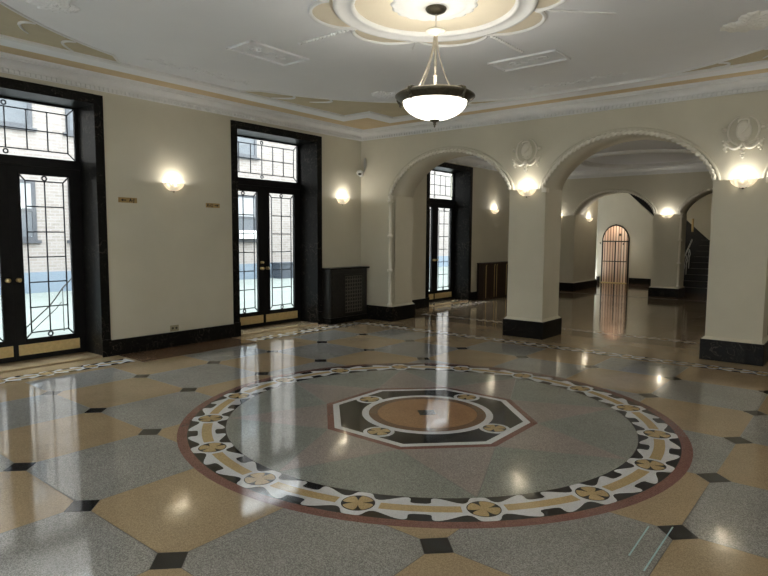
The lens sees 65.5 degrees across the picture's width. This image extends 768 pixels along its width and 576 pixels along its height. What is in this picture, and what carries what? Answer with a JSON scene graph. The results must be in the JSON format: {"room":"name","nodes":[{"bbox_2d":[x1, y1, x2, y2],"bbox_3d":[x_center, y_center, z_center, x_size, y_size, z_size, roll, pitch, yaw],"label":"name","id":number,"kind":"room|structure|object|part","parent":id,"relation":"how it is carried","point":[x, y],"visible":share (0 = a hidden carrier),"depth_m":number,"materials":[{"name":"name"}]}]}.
{"room":"building lobby","nodes":[
{"label":"building lobby","id":0,"kind":"room"},
{"bbox_2d":[0,72,509,339],"bbox_3d":[-0.385,-1.192,11.768,0.600,3.670,19.500,4,6,39],"label":"wall","id":1,"kind":"structure","parent":0,"point":[170,255],"depth_m":8.40,"materials":[{"name":"beige paint"}]},
{"bbox_2d":[0,77,111,372],"bbox_3d":[-4.301,-0.656,6.950,0.630,3.350,1.890,4,6,39],"label":"door","id":2,"kind":"structure","parent":1,"relation":"in","point":[90,338],"depth_m":7.37,"materials":[{"name":"black metal"}]},
{"bbox_3d":[-4.652,0.781,6.854,0.008,0.130,0.715,4,6,39],"label":"kick plate","id":3,"kind":"part","parent":2,"relation":"part of","materials":[{"name":"gold metal"}]},
{"bbox_3d":[-4.419,-1.886,6.946,0.035,0.670,1.664,4,6,39],"label":"transom sash","id":4,"kind":"part","parent":2,"relation":"part of","materials":[{"name":"clear glass"}]},
{"bbox_3d":[-4.419,-0.334,7.073,0.070,2.445,1.664,4,6,39],"label":"frame","id":5,"kind":"part","parent":2,"relation":"part of","materials":[{"name":"black paint"}]},
{"bbox_3d":[-4.163,0.731,7.453,0.008,0.130,0.715,4,6,39],"label":"kick plate","id":6,"kind":"part","parent":2,"relation":"part of","materials":[{"name":"gold metal"}]},
{"bbox_2d":[118,197,136,202],"bbox_3d":[-3.298,-1.131,7.685,0.008,0.066,0.250,4,6,39],"label":"plate","id":7,"kind":"object","parent":1,"relation":"attached to","point":[120,199],"visible":1,"depth_m":7.68,"materials":[{"name":"gold metal"}]},
{"bbox_2d":[163,183,183,191],"bbox_3d":[-2.838,-1.365,8.137,0.127,0.124,0.307,4,6,39],"label":"wall sconce","id":8,"kind":"object","parent":1,"relation":"attached to","point":[173,187],"visible":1,"depth_m":8.09,"materials":[{"name":"white glass"}]},
{"bbox_2d":[170,325,178,331],"bbox_3d":[-2.918,0.559,8.315,0.008,0.084,0.130,4,6,39],"label":"wall outlet","id":9,"kind":"object","parent":1,"relation":"attached to","point":[172,327],"visible":1,"depth_m":8.31,"materials":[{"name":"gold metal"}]},
{"bbox_2d":[0,52,361,140],"bbox_3d":[-3.255,-2.496,7.408,0.260,0.150,9.300,4,6,39],"label":"trim","id":10,"kind":"structure","parent":1,"relation":"attached to","point":[12,64],"depth_m":7.79,"materials":[{"name":"white paint"}]},
{"bbox_2d":[206,203,219,207],"bbox_3d":[-2.489,-1.199,8.680,0.008,0.064,0.235,4,6,39],"label":"plate","id":11,"kind":"object","parent":1,"relation":"attached to","point":[208,205],"visible":1,"depth_m":8.67,"materials":[{"name":"gold metal"}]},
{"bbox_2d":[230,120,322,336],"bbox_3d":[-1.909,-0.897,9.887,0.630,3.350,1.890,4,6,39],"label":"door","id":12,"kind":"structure","parent":1,"relation":"in","point":[306,193],"depth_m":10.19,"materials":[{"name":"black metal"}]},
{"bbox_3d":[-2.260,0.539,9.790,0.008,0.130,0.715,4,6,39],"label":"kick plate","id":13,"kind":"part","parent":12,"relation":"part of","materials":[{"name":"gold metal"}]},
{"bbox_3d":[-2.028,-2.127,9.883,0.035,0.670,1.664,4,6,39],"label":"transom sash","id":14,"kind":"part","parent":12,"relation":"part of","materials":[{"name":"black paint"}]},
{"bbox_3d":[-2.027,-0.575,10.010,0.070,2.445,1.664,4,6,39],"label":"frame","id":15,"kind":"part","parent":12,"relation":"part of","materials":[{"name":"black paint"}]},
{"bbox_3d":[-1.772,0.490,10.390,0.008,0.130,0.715,4,6,39],"label":"kick plate","id":16,"kind":"part","parent":12,"relation":"part of","materials":[{"name":"gold metal"}]},
{"bbox_2d":[112,291,476,355],"bbox_3d":[-0.765,0.495,10.956,0.030,0.205,17.550,4,6,39],"label":"baseboard","id":17,"kind":"structure","parent":1,"relation":"attached to","point":[185,337],"depth_m":8.32,"materials":[{"name":"black stone"}]},
{"bbox_2d":[336,198,348,204],"bbox_3d":[-0.708,-1.552,10.755,0.127,0.124,0.307,4,6,39],"label":"wall sconce","id":18,"kind":"object","parent":1,"relation":"attached to","point":[342,201],"visible":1,"depth_m":10.70,"materials":[{"name":"white glass"}]},
{"bbox_2d":[356,158,365,176],"bbox_3d":[-0.435,-2.232,11.004,0.165,0.336,0.220,4,6,39],"label":"security camera","id":19,"kind":"object","parent":1,"relation":"attached to","point":[359,172],"visible":1,"depth_m":10.99,"materials":[{"name":"white plastic"}]},
{"bbox_2d":[425,162,472,307],"bbox_3d":[1.283,-1.189,13.809,0.630,3.290,1.890,4,6,39],"label":"door","id":20,"kind":"structure","parent":1,"relation":"in","point":[460,206],"depth_m":14.28,"materials":[{"name":"black metal"}]},
{"bbox_3d":[1.165,-0.874,13.931,0.070,2.400,1.664,4,6,39],"label":"frame","id":21,"kind":"part","parent":20,"relation":"part of","materials":[{"name":"black paint"}]},
{"bbox_3d":[1.164,-2.397,13.806,0.035,0.656,1.664,4,6,39],"label":"transom sash","id":22,"kind":"part","parent":20,"relation":"part of","materials":[{"name":"glass"}]},
{"bbox_3d":[1.420,0.170,14.309,0.008,0.126,0.715,4,6,39],"label":"kick plate","id":23,"kind":"part","parent":20,"relation":"part of","materials":[{"name":"gold metal"}]},
{"bbox_2d":[446,156,496,170],"bbox_3d":[2.465,-2.995,14.455,0.240,0.170,7.620,4,6,39],"label":"ceiling","id":24,"kind":"structure","parent":1,"relation":"attached to","point":[465,160],"depth_m":14.02,"materials":[{"name":"white paint"}]},
{"bbox_2d":[0,282,767,575],"bbox_3d":[4.858,0.725,10.564,9.320,0.123,24.000,4,6,39],"label":"floor","id":25,"kind":"structure","parent":0,"point":[96,479],"depth_m":4.07,"materials":[{"name":"beige stone"}]},
{"bbox_2d":[322,266,369,324],"bbox_3d":[-0.686,0.114,10.859,0.226,0.982,1.044,4,6,39],"label":"radiator cover","id":26,"kind":"object","parent":25,"relation":"on","point":[344,289],"visible":1,"depth_m":10.68,"materials":[{"name":"metal"}]},
{"bbox_3d":[-1.015,0.111,10.471,0.155,0.790,0.011,4,6,39],"label":"panel","id":27,"kind":"part","parent":26,"relation":"part of","materials":[{"name":"metal"}]},
{"bbox_3d":[-0.820,0.116,10.544,0.010,0.770,0.270,4,6,39],"label":"panel","id":28,"kind":"part","parent":26,"relation":"part of","materials":[{"name":"metal"}]},
{"bbox_3d":[-0.551,0.104,10.873,0.014,0.720,0.520,4,6,39],"label":"grille frame","id":29,"kind":"part","parent":26,"relation":"part of","materials":[{"name":"metal"}]},
{"bbox_2d":[345,275,361,312],"bbox_3d":[-0.552,0.104,10.873,0.010,0.671,0.471,4,6,39],"label":"lattice grille","id":30,"kind":"object","parent":26,"relation":"attached to","point":[353,283],"depth_m":10.87,"materials":[{"name":"brown metal"}]},
{"bbox_2d":[177,363,692,528],"bbox_3d":[0.379,1.097,5.248,4.160,0.006,4.160,4,6,39],"label":"medallion","id":31,"kind":"object","parent":25,"relation":"on","point":[418,445],"visible":1,"depth_m":4.45,"materials":[{"name":"multicoloured stone"}]},
{"bbox_3d":[0.379,1.099,5.248,1.746,0.001,1.746,4,6,39],"label":"octagon panel","id":32,"kind":"part","parent":31,"relation":"part of","materials":[{"name":"red stone"}]},
{"bbox_2d":[477,261,507,299],"bbox_3d":[2.931,-0.213,15.274,0.204,0.910,1.860,4,6,39],"label":"radiator cover","id":33,"kind":"object","parent":25,"relation":"on","point":[492,277],"visible":0.69,"depth_m":14.86,"materials":[{"name":"brown wood"}]},
{"bbox_2d":[629,526,649,555],"bbox_3d":[1.312,1.295,3.066,0.008,0.001,0.375,4,6,37],"label":"tape strip","id":34,"kind":"object","parent":25,"relation":"on","point":[648,526],"visible":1,"depth_m":3.05,"materials":[{"name":"grey plastic"}]},
{"bbox_2d":[643,527,672,570],"bbox_3d":[1.382,1.302,2.996,0.008,0.001,0.545,4,6,38],"label":"tape strip","id":35,"kind":"object","parent":25,"relation":"on","point":[672,527],"visible":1,"depth_m":2.97,"materials":[{"name":"grey plastic"}]},
{"bbox_2d":[683,219,709,294],"bbox_3d":[10.536,-0.996,17.939,1.962,2.100,4.911,4,6,39],"label":"staircase","id":36,"kind":"structure","parent":25,"relation":"on","point":[696,282],"depth_m":17.22,"materials":[{"name":"stone"}]},
{"bbox_3d":[8.679,-0.729,17.154,0.095,1.355,1.322,4,6,39],"label":"iron balustrade","id":37,"kind":"part","parent":36,"relation":"part of","materials":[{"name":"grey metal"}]},
{"bbox_2d":[0,0,767,129],"bbox_3d":[0.446,-2.366,4.812,9.320,0.154,9.930,4,6,39],"label":"ceiling","id":38,"kind":"structure","parent":0,"point":[660,43],"depth_m":6.20,"materials":[{"name":"paint"}]},
{"bbox_2d":[26,0,80,13],"bbox_3d":[-2.744,-2.329,4.912,0.385,0.043,0.456,0,5,-6],"label":"leaf ornament","id":39,"kind":"object","parent":38,"relation":"attached to","point":[57,6],"visible":1,"depth_m":4.91,"materials":[{"name":"paint"}]},
{"bbox_2d":[226,40,309,66],"bbox_3d":[-1.205,-2.449,6.252,0.400,0.024,0.790,4,6,39],"label":"ceiling panel","id":40,"kind":"object","parent":38,"relation":"attached to","point":[231,48],"visible":1,"depth_m":6.22,"materials":[{"name":"paint"}]},
{"bbox_2d":[298,30,348,44],"bbox_3d":[-0.586,-2.394,5.708,0.670,0.025,0.044,4,6,39],"label":"garland","id":41,"kind":"object","parent":38,"relation":"attached to","point":[341,31],"visible":0.96,"depth_m":5.68,"materials":[{"name":"white paint"}]},
{"bbox_2d":[371,91,397,98],"bbox_3d":[0.048,-2.585,8.050,0.456,0.043,0.385,0,5,-6],"label":"leaf ornament","id":42,"kind":"object","parent":38,"relation":"attached to","point":[380,94],"visible":0.91,"depth_m":7.92,"materials":[{"name":"paint"}]},
{"bbox_2d":[308,0,566,46],"bbox_3d":[0.411,-2.314,4.902,2.071,0.061,2.071,4,6,39],"label":"rosette","id":43,"kind":"object","parent":38,"relation":"attached to","point":[380,22],"visible":0.94,"depth_m":5.18,"materials":[{"name":"white paint"}]},
{"bbox_2d":[395,4,474,127],"bbox_3d":[0.425,-1.835,4.983,0.690,0.974,0.688,4,6,39],"label":"pendant lamp","id":44,"kind":"object","parent":43,"relation":"hanging from","point":[434,103],"visible":1,"depth_m":4.86,"materials":[{"name":"bronze"},{"name":"frosted white glass"}]},
{"bbox_3d":[0.340,-1.873,5.030,0.180,0.466,0.011,3,5,25],"label":"rod","id":45,"kind":"part","parent":44,"relation":"part of","materials":[{"name":"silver metal"}]},
{"bbox_3d":[0.362,-1.863,4.916,0.011,0.466,0.180,5,7,42],"label":"rod","id":46,"kind":"part","parent":44,"relation":"part of","materials":[{"name":"silver metal"}]},
{"bbox_2d":[433,74,436,83],"bbox_3d":[0.428,-1.683,5.005,0.034,0.210,0.034,4,6,39],"label":"bulb","id":47,"kind":"object","parent":44,"relation":"on","point":[435,75],"depth_m":4.99,"materials":[{"name":"white glass"}]},
{"bbox_3d":[0.427,-1.488,5.022,0.536,0.156,0.536,4,6,39],"label":"lamp shade","id":48,"kind":"part","parent":44,"relation":"part of","materials":[{"name":"white glass"}]},
{"bbox_3d":[0.430,-1.939,4.982,0.026,0.315,0.026,4,6,39],"label":"stem","id":49,"kind":"part","parent":44,"relation":"part of","materials":[{"name":"silver metal"}]},
{"bbox_3d":[0.493,-1.862,4.914,0.011,0.466,0.180,-4,7,-40],"label":"rod","id":50,"kind":"part","parent":44,"relation":"part of","materials":[{"name":"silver metal"}]},
{"bbox_2d":[490,36,523,53],"bbox_3d":[1.221,-2.399,5.896,0.044,0.025,0.670,4,6,39],"label":"garland","id":51,"kind":"object","parent":38,"relation":"attached to","point":[493,37],"visible":0.95,"depth_m":5.88,"materials":[{"name":"white paint"}]},
{"bbox_2d":[487,49,570,71],"bbox_3d":[1.562,-2.449,6.448,0.790,0.024,0.400,4,6,39],"label":"ceiling panel","id":52,"kind":"object","parent":38,"relation":"attached to","point":[567,58],"visible":1,"depth_m":6.42,"materials":[{"name":"paint"}]},
{"bbox_2d":[518,71,628,90],"bbox_3d":[2.310,-2.522,7.327,1.385,0.015,0.219,4,6,39],"label":"scroll ornament","id":53,"kind":"object","parent":38,"relation":"attached to","point":[626,72],"visible":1,"depth_m":7.34,"materials":[{"name":"paint"}]},
{"bbox_2d":[546,9,615,14],"bbox_3d":[1.660,-2.324,5.031,0.610,0.020,0.034,0,5,-6],"label":"garland","id":54,"kind":"object","parent":38,"relation":"attached to","point":[550,10],"visible":0.94,"depth_m":5.02,"materials":[{"name":"white paint"}]},
{"bbox_2d":[719,10,767,32],"bbox_3d":[3.276,-2.319,5.250,0.475,0.049,0.560,0,5,-6],"label":"leaf ornament","id":55,"kind":"object","parent":38,"relation":"attached to","point":[756,20],"visible":1,"depth_m":5.21,"materials":[{"name":"paint"}]},
{"bbox_2d":[361,90,767,365],"bbox_3d":[3.381,-0.887,8.525,9.446,3.670,0.765,4,6,39],"label":"wall","id":56,"kind":"structure","parent":0,"point":[736,326],"depth_m":8.90,"materials":[{"name":"beige paint"}]},
{"bbox_3d":[0.361,-0.681,11.021,0.007,1.870,0.520,4,6,39],"label":"jamb panel","id":57,"kind":"part","parent":56,"relation":"part of","materials":[{"name":"beige paint"}]},
{"bbox_3d":[1.033,-1.946,9.936,2.414,0.734,0.066,4,6,39],"label":"rope moulding","id":58,"kind":"part","parent":56,"relation":"part of","materials":[{"name":"paint"}]},
{"bbox_3d":[1.052,-1.966,9.951,2.490,0.765,0.064,4,6,39],"label":"arch moulding","id":59,"kind":"part","parent":56,"relation":"part of","materials":[{"name":"beige paint"}]},
{"bbox_2d":[512,139,540,172],"bbox_3d":[2.141,-1.990,9.009,0.464,0.507,0.081,4,6,39],"label":"relief","id":60,"kind":"object","parent":56,"relation":"attached to","point":[526,151],"visible":1,"depth_m":8.99,"materials":[{"name":"beige paint"}]},
{"bbox_2d":[517,189,535,197],"bbox_3d":[2.136,-1.432,9.032,0.307,0.124,0.127,4,6,39],"label":"wall sconce","id":61,"kind":"object","parent":56,"relation":"attached to","point":[524,192],"visible":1,"depth_m":9.00,"materials":[{"name":"white glass"}]},
{"bbox_2d":[360,72,767,140],"bbox_3d":[3.103,-2.516,8.070,9.300,0.150,0.260,4,6,39],"label":"trim","id":62,"kind":"structure","parent":56,"relation":"attached to","point":[754,82],"depth_m":8.30,"materials":[{"name":"white paint"}]},
{"bbox_3d":[3.251,-1.777,8.144,2.325,0.734,0.066,4,6,39],"label":"rope moulding","id":63,"kind":"part","parent":56,"relation":"part of","materials":[{"name":"paint"}]},
{"bbox_3d":[3.268,-1.797,8.159,2.400,0.765,0.064,4,6,39],"label":"arch moulding","id":64,"kind":"part","parent":56,"relation":"part of","materials":[{"name":"beige paint"}]},
{"bbox_2d":[721,115,765,157],"bbox_3d":[4.346,-1.827,7.227,0.464,0.507,0.081,4,6,39],"label":"relief","id":65,"kind":"object","parent":56,"relation":"attached to","point":[744,128],"visible":1,"depth_m":7.21,"materials":[{"name":"beige paint"}]},
{"bbox_3d":[4.352,-1.765,7.240,0.308,0.106,0.043,4,6,39],"label":"crossed stem","id":66,"kind":"part","parent":65,"relation":"part of","materials":[{"name":"paint"}]},
{"bbox_2d":[729,178,757,188],"bbox_3d":[4.348,-1.263,7.244,0.307,0.124,0.127,4,6,39],"label":"wall sconce","id":67,"kind":"object","parent":56,"relation":"attached to","point":[742,183],"visible":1,"depth_m":7.22,"materials":[{"name":"white glass"}]},
{"bbox_3d":[5.485,-1.628,6.368,2.430,0.765,0.064,4,6,39],"label":"arch moulding","id":68,"kind":"part","parent":56,"relation":"part of","materials":[{"name":"beige paint"}]},
{"bbox_2d":[471,140,702,171],"bbox_3d":[5.975,-2.834,11.610,9.320,0.195,7.620,4,6,39],"label":"ceiling","id":69,"kind":"structure","parent":0,"point":[638,153],"depth_m":13.52,"materials":[{"name":"paint"}]},
{"bbox_3d":[5.942,-2.962,13.772,2.840,0.075,2.840,4,6,39],"label":"ring moulding","id":70,"kind":"part","parent":69,"relation":"part of","materials":[{"name":"white paint"}]},
{"bbox_2d":[595,193,653,282],"bbox_3d":[7.945,-1.963,21.088,1.266,3.450,4.087,-1,5,-18],"label":"wall","id":71,"kind":"structure","parent":0,"point":[622,209],"depth_m":19.98,"materials":[{"name":"beige paint"}]},
{"bbox_2d":[601,224,629,283],"bbox_3d":[7.857,-1.168,20.309,0.918,2.000,0.104,4,6,39],"label":"door","id":72,"kind":"structure","parent":71,"relation":"in","point":[615,240],"depth_m":20.31,"materials":[{"name":"brown wood"}]},
{"bbox_2d":[596,276,650,284],"bbox_3d":[7.910,-0.553,21.206,1.246,0.620,4.092,-1,5,-16],"label":"baseboard","id":73,"kind":"structure","parent":71,"relation":"attached to","point":[643,281],"depth_m":19.90,"materials":[{"name":"black stone"}]},
{"bbox_2d":[559,171,712,297],"bbox_3d":[8.951,-1.449,15.365,9.456,3.670,1.932,4,6,39],"label":"wall","id":74,"kind":"structure","parent":0,"point":[672,193],"depth_m":15.81,"materials":[{"name":"beige paint"}]},
{"bbox_3d":[6.258,-2.353,16.309,2.221,0.664,0.066,4,6,39],"label":"rope moulding","id":75,"kind":"part","parent":74,"relation":"part of","materials":[{"name":"paint"}]},
{"bbox_3d":[6.273,-2.374,16.326,2.290,0.695,0.064,4,6,39],"label":"arch moulding","id":76,"kind":"part","parent":74,"relation":"part of","materials":[{"name":"beige paint"}]},
{"bbox_2d":[568,163,708,178],"bbox_3d":[8.301,-2.955,14.461,9.300,0.180,0.260,4,6,39],"label":"trim","id":77,"kind":"structure","parent":74,"relation":"attached to","point":[700,167],"depth_m":15.76,"materials":[{"name":"white paint"}]},
{"bbox_2d":[661,214,673,218],"bbox_3d":[7.311,-1.846,15.444,0.307,0.124,0.127,4,6,39],"label":"wall sconce","id":78,"kind":"object","parent":74,"relation":"attached to","point":[666,216],"visible":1,"depth_m":15.41,"materials":[{"name":"white glass"}]},
{"bbox_3d":[8.455,-2.208,14.563,2.370,0.695,0.064,4,6,39],"label":"arch moulding","id":79,"kind":"part","parent":74,"relation":"part of","materials":[{"name":"beige paint"}]},
{"bbox_3d":[8.439,-2.187,14.546,2.300,0.665,0.066,4,6,39],"label":"rope moulding","id":80,"kind":"part","parent":74,"relation":"part of","materials":[{"name":"paint"}]},
{"bbox_2d":[629,193,702,280],"bbox_3d":[11.959,-2.172,20.017,10.900,4.300,0.150,4,6,39],"label":"wall","id":81,"kind":"structure","parent":0,"point":[697,236],"depth_m":20.96,"materials":[{"name":"paint"}]},
{"bbox_2d":[687,193,711,239],"bbox_3d":[10.101,-1.839,18.372,2.480,3.200,0.120,4,6,39],"label":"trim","id":82,"kind":"structure","parent":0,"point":[700,211],"depth_m":18.46,"materials":[{"name":"beige paint"}]},
{"label":"outside","id":83,"kind":"structure","parent":0,"visible":0},
{"bbox_2d":[0,266,448,341],"bbox_3d":[-4.493,-0.488,24.283,21.400,0.208,65.000,4,6,39],"label":"ground","id":84,"kind":"structure","parent":83,"point":[37,299],"depth_m":13.50,"materials":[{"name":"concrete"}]},
{"bbox_2d":[27,279,70,330],"bbox_3d":[-5.214,0.203,9.431,0.020,0.996,0.894,4,6,39],"label":"rail","id":85,"kind":"object","parent":84,"relation":"on","point":[70,279],"visible":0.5,"depth_m":9.44,"materials":[{"name":"metal"}]},
{"bbox_2d":[0,98,450,294],"bbox_3d":[-3.812,-4.599,23.390,2.090,8.200,65.000,4,6,39],"label":"apartment building","id":86,"kind":"structure","parent":84,"relation":"on","point":[14,117],"depth_m":16.06,"materials":[{"name":"brick"}]},
{"bbox_3d":[-9.408,-4.856,14.952,0.060,1.370,0.820,4,6,39],"label":"pane","id":87,"kind":"part","parent":86,"relation":"part of","materials":[{"name":"glass"}]},
{"bbox_3d":[-9.362,-4.041,14.982,0.090,0.080,1.180,4,6,39],"label":"window sill","id":88,"kind":"part","parent":86,"relation":"part of","materials":[{"name":"stone"}]},
{"bbox_2d":[20,183,31,208],"bbox_3d":[-9.401,-2.357,15.152,0.016,0.645,0.820,4,6,39],"label":"blind","id":89,"kind":"object","parent":86,"relation":"hanging from","point":[28,185],"depth_m":15.38,"materials":[{"name":"white fabric"}]},
{"bbox_3d":[-9.425,-1.997,15.201,0.060,1.370,0.820,4,6,39],"label":"pane","id":90,"kind":"part","parent":86,"relation":"part of","materials":[{"name":"glass"}]},
{"bbox_3d":[-9.380,-1.182,15.230,0.090,0.080,1.180,4,6,39],"label":"window sill","id":91,"kind":"part","parent":86,"relation":"part of","materials":[{"name":"stone"}]},
{"bbox_3d":[-8.248,-4.973,16.375,0.060,1.370,0.800,4,6,39],"label":"pane","id":92,"kind":"part","parent":86,"relation":"part of","materials":[{"name":"glass"}]},
{"bbox_3d":[-4.848,-5.316,20.550,0.060,1.370,0.890,4,6,39],"label":"pane","id":93,"kind":"part","parent":86,"relation":"part of","materials":[{"name":"glass"}]},
{"bbox_2d":[238,197,254,216],"bbox_3d":[-4.842,-2.817,20.750,0.016,0.645,0.890,4,6,39],"label":"blind","id":94,"kind":"object","parent":86,"relation":"hanging from","point":[248,201],"depth_m":20.81,"materials":[{"name":"white fabric"}]},
{"bbox_3d":[-4.866,-2.457,20.799,0.060,1.370,0.890,4,6,39],"label":"pane","id":95,"kind":"part","parent":86,"relation":"part of","materials":[{"name":"glass"}]},
{"bbox_2d":[239,231,255,238],"bbox_3d":[-4.672,-1.855,20.762,0.278,0.280,0.680,4,6,39],"label":"air conditioner","id":96,"kind":"object","parent":86,"relation":"attached to","point":[246,236],"visible":0.54,"depth_m":20.56,"materials":[{"name":"white plastic"}]},
{"bbox_3d":[-4.820,-1.641,20.829,0.090,0.080,1.250,4,6,39],"label":"window sill","id":97,"kind":"part","parent":86,"relation":"part of","materials":[{"name":"stone"}]},
{"bbox_3d":[-4.803,-4.500,20.580,0.090,0.080,1.250,4,6,39],"label":"window sill","id":98,"kind":"part","parent":86,"relation":"part of","materials":[{"name":"stone"}]},
{"bbox_2d":[270,262,292,278],"bbox_3d":[-3.584,-0.650,21.719,0.510,0.570,0.980,4,6,39],"label":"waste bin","id":99,"kind":"object","parent":84,"relation":"on","point":[276,265],"visible":0.73,"depth_m":21.43,"materials":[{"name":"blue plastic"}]},
{"bbox_3d":[-3.582,-0.909,21.697,0.510,0.050,0.980,4,6,39],"label":"bin lid","id":100,"kind":"part","parent":99,"relation":"part of","materials":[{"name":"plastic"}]}
]}

